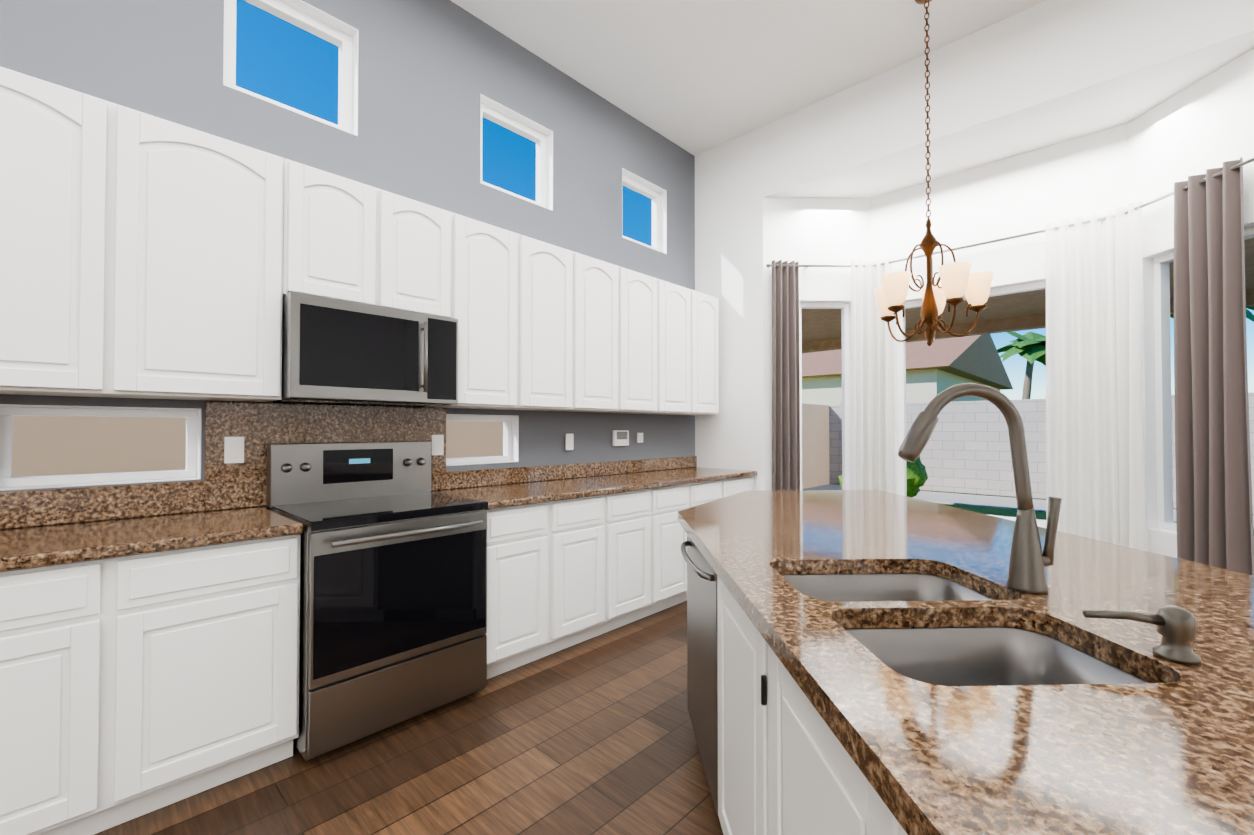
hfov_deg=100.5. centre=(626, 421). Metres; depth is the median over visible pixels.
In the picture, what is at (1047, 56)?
wall
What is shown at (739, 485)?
base cabinet
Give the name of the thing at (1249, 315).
palm tree
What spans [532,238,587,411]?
upper cabinet
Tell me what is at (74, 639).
base cabinet
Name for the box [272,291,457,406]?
microwave
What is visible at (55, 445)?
fence
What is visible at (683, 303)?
upper cabinet
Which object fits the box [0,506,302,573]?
countertop
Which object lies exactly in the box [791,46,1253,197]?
ceiling
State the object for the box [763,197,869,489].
wall
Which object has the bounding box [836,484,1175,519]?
ground
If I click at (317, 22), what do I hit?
clerestory window
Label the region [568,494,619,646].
base cabinet
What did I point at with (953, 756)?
island countertop
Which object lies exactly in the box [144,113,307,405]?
upper cabinet
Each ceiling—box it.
[450,0,1045,155]
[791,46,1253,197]
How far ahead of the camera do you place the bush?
8.73 m
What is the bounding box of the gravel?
[802,484,1253,529]
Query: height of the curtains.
2.140 m
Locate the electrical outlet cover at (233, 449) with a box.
[224,437,243,462]
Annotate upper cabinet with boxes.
[0,66,143,397]
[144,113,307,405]
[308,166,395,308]
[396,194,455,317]
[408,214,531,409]
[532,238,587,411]
[584,256,631,413]
[632,271,667,413]
[663,282,699,414]
[688,292,718,414]
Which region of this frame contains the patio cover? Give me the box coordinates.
[801,237,1253,352]
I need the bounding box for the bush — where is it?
[838,456,927,496]
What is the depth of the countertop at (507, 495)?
3.24 m
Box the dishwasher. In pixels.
[680,534,717,815]
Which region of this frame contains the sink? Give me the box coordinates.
[778,567,1189,682]
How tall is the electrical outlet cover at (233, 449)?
0.116 m
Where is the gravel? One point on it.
(978, 500)
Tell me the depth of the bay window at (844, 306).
4.42 m
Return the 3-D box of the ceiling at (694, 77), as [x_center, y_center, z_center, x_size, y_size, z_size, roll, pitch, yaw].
[0.589,-2.616,-0.271,7.300,0.150,7.780,-1,-1,44]
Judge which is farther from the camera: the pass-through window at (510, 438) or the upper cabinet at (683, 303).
the upper cabinet at (683, 303)
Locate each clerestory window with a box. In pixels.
[223,0,358,135]
[480,94,552,210]
[622,168,666,253]
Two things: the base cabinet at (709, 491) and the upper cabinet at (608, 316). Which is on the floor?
the base cabinet at (709, 491)
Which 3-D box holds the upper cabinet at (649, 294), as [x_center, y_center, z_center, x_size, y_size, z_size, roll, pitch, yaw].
[-0.022,-0.579,3.899,0.323,1.025,0.559,-1,-1,44]
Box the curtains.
[766,157,1253,575]
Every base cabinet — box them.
[0,554,151,834]
[148,534,300,812]
[485,502,567,678]
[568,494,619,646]
[620,490,663,626]
[664,482,699,608]
[700,478,731,504]
[732,478,753,494]
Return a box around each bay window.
[799,300,851,489]
[894,278,1045,527]
[1142,221,1253,534]
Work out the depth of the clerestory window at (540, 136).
3.59 m
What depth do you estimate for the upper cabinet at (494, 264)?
2.91 m
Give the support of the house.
on the ground
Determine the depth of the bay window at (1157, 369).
3.18 m
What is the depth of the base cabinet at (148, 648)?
1.78 m
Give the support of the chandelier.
hanging from the ceiling at (694, 77)
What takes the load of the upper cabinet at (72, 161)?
attached to the wall at (430, 72)
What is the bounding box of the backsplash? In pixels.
[0,401,696,529]
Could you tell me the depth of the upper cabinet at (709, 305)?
4.43 m
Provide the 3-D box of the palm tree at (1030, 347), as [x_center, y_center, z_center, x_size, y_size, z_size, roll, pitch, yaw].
[18.538,-1.324,23.701,3.708,6.152,3.270,-1,-1,44]
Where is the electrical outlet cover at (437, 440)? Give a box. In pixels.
[432,435,443,454]
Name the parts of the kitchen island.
door pull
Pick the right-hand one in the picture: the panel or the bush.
the bush
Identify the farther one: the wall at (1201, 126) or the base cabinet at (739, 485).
the base cabinet at (739, 485)
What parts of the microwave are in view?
handle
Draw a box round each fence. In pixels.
[12,403,828,488]
[829,392,1253,514]
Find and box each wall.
[0,0,694,529]
[695,0,1253,489]
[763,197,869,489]
[870,124,1127,454]
[1127,48,1253,557]
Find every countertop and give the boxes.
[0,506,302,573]
[431,466,756,509]
[678,491,1253,834]
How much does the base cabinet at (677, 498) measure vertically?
0.869 m
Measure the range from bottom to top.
1.195 m
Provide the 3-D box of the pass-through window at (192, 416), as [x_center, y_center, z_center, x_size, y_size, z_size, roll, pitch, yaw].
[-2.074,0.096,2.078,0.150,0.305,0.570,-1,-1,44]
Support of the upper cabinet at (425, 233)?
attached to the wall at (430, 72)
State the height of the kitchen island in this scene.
0.869 m
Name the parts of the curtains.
rod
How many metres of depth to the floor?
1.93 m
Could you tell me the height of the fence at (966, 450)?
2.049 m
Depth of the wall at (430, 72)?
2.98 m
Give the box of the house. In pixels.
[802,334,1012,404]
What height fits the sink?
0.214 m
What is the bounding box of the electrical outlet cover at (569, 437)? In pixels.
[566,434,573,449]
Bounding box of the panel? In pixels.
[613,430,642,445]
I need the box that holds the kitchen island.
[680,523,913,834]
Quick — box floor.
[94,601,722,834]
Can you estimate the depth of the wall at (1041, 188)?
3.74 m
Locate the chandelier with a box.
[874,0,993,345]
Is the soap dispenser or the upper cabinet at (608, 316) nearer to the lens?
the soap dispenser
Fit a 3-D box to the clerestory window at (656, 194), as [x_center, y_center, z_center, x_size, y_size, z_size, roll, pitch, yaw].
[0.100,-1.734,4.391,0.150,0.560,0.560,-1,-1,44]
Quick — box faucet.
[890,383,1069,594]
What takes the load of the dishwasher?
in the kitchen island
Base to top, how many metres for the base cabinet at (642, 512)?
0.869 m
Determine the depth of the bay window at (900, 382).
4.25 m
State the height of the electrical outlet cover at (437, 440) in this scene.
0.116 m
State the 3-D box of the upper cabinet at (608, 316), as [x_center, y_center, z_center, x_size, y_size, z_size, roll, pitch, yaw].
[-0.310,-0.583,3.596,0.323,1.025,0.560,-1,-1,44]
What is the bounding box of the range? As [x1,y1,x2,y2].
[266,441,487,760]
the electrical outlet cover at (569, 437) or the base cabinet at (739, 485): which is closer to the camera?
the electrical outlet cover at (569, 437)
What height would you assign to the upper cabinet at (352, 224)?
0.578 m
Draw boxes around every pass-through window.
[0,404,201,490]
[446,414,518,465]
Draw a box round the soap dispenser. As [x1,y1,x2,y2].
[1082,605,1200,664]
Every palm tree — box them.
[997,331,1045,398]
[1170,306,1253,321]
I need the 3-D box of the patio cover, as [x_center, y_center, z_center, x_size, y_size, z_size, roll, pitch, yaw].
[4.939,0.009,3.905,10.500,2.859,2.820,-1,-1,44]

